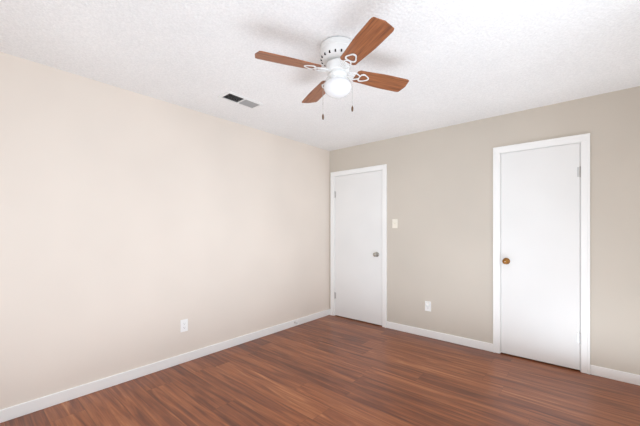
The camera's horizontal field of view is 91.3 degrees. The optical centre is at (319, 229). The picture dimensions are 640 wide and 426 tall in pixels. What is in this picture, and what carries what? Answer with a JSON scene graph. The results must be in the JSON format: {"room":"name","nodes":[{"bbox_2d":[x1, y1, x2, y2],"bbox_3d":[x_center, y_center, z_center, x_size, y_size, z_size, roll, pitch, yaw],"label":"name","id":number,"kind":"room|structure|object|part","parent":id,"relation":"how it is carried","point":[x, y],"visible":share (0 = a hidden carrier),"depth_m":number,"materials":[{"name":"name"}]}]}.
{"room":"empty bedroom","nodes":[
{"label":"empty bedroom","id":0,"kind":"room"},
{"bbox_2d":[0,52,329,409],"bbox_3d":[-1.318,0.050,3.062,0.120,2.440,4.580,0,0,41],"label":"wall","id":1,"kind":"structure","parent":0,"point":[135,228],"depth_m":2.66,"materials":[{"name":"paint"}]},
{"bbox_2d":[0,309,329,422],"bbox_3d":[-1.268,1.228,3.019,0.013,0.085,4.340,0,0,41],"label":"baseboard","id":2,"kind":"structure","parent":1,"relation":"attached to","point":[24,408],"depth_m":2.65,"materials":[{"name":"paint"}]},
{"bbox_2d":[180,319,187,331],"bbox_3d":[-1.298,0.918,2.988,0.008,0.115,0.070,0,0,41],"label":"electrical outlet","id":3,"kind":"object","parent":1,"relation":"attached to","point":[184,325],"visible":1,"depth_m":2.99,"materials":[{"name":"white plastic"}]},
{"bbox_2d":[0,315,639,425],"bbox_3d":[0.206,1.300,1.982,3.840,0.060,4.930,0,0,41],"label":"floor","id":4,"kind":"structure","parent":0,"point":[332,370],"depth_m":2.47,"materials":[{"name":"brown wood"}]},
{"bbox_2d":[0,0,639,150],"bbox_3d":[0.206,-1.200,1.982,3.840,0.060,4.930,0,0,41],"label":"ceiling","id":5,"kind":"structure","parent":0,"point":[454,62],"depth_m":2.08,"materials":[{"name":"paint"}]},
{"bbox_2d":[218,91,263,108],"bbox_3d":[-0.712,-1.165,2.831,0.170,0.010,0.370,0,0,41],"label":"ceiling vent","id":6,"kind":"object","parent":5,"relation":"in","point":[230,96],"visible":1,"depth_m":2.81,"materials":[{"name":"metal"}]},
{"bbox_2d":[255,17,408,119],"bbox_3d":[0.113,-0.935,1.992,0.812,0.470,0.812,0,0,22],"label":"ceiling fan","id":7,"kind":"object","parent":5,"relation":"hanging from","point":[339,56],"visible":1,"depth_m":1.91,"materials":[{"name":"brown wood"}]},
{"bbox_3d":[-0.157,-1.000,1.880,0.471,0.014,0.135,0,12,-23],"label":"fan blade","id":8,"kind":"part","parent":7,"relation":"part of","materials":[{"name":"brown wood"}]},
{"bbox_3d":[0.225,-1.000,1.724,0.135,0.014,0.471,13,-5,-22],"label":"fan blade","id":9,"kind":"part","parent":7,"relation":"part of","materials":[{"name":"brown wood"}]},
{"bbox_3d":[0.382,-1.000,2.105,0.471,0.014,0.135,0,-12,-23],"label":"fan blade","id":10,"kind":"part","parent":7,"relation":"part of","materials":[{"name":"brown wood"}]},
{"bbox_2d":[330,86,639,374],"bbox_3d":[1.546,0.050,3.540,3.600,2.440,0.120,0,0,41],"label":"wall","id":11,"kind":"structure","parent":0,"point":[440,209],"depth_m":3.32,"materials":[{"name":"paint"}]},
{"bbox_2d":[334,170,381,324],"bbox_3d":[0.503,0.241,4.336,0.790,2.033,0.106,0,0,41],"label":"door","id":12,"kind":"structure","parent":11,"relation":"in","point":[358,248],"depth_m":4.32,"materials":[{"name":"paint"}]},
{"bbox_2d":[331,164,386,327],"bbox_3d":[0.549,0.212,4.385,0.922,2.115,0.139,0,0,41],"label":"door frame","id":13,"kind":"structure","parent":11,"relation":"attached to","point":[383,167],"depth_m":4.07,"materials":[{"name":"paint"}]},
{"bbox_2d":[392,219,397,227],"bbox_3d":[0.946,-0.075,3.963,0.070,0.115,0.021,0,0,41],"label":"light switch","id":14,"kind":"object","parent":11,"relation":"attached to","point":[394,223],"visible":1,"depth_m":3.96,"materials":[{"name":"white plastic"}]},
{"bbox_2d":[425,301,430,311],"bbox_3d":[1.259,0.905,3.673,0.070,0.115,0.053,0,0,41],"label":"electrical outlet","id":15,"kind":"object","parent":11,"relation":"attached to","point":[427,305],"visible":1,"depth_m":3.68,"materials":[{"name":"white plastic"}]},
{"bbox_2d":[330,309,639,385],"bbox_3d":[1.508,1.228,3.485,3.587,0.085,0.013,0,0,41],"label":"baseboard","id":16,"kind":"structure","parent":11,"relation":"attached to","point":[622,376],"depth_m":3.34,"materials":[{"name":"paint"}]},
{"bbox_2d":[501,143,580,369],"bbox_3d":[2.079,0.241,2.981,0.628,2.033,0.106,0,0,41],"label":"door","id":17,"kind":"structure","parent":11,"relation":"in","point":[540,254],"depth_m":2.98,"materials":[{"name":"paint"}]},
{"bbox_2d":[493,133,589,373],"bbox_3d":[2.120,0.212,3.034,0.761,2.115,0.139,0,0,41],"label":"door frame","id":18,"kind":"structure","parent":11,"relation":"attached to","point":[583,140],"depth_m":2.79,"materials":[{"name":"paint"}]}
]}

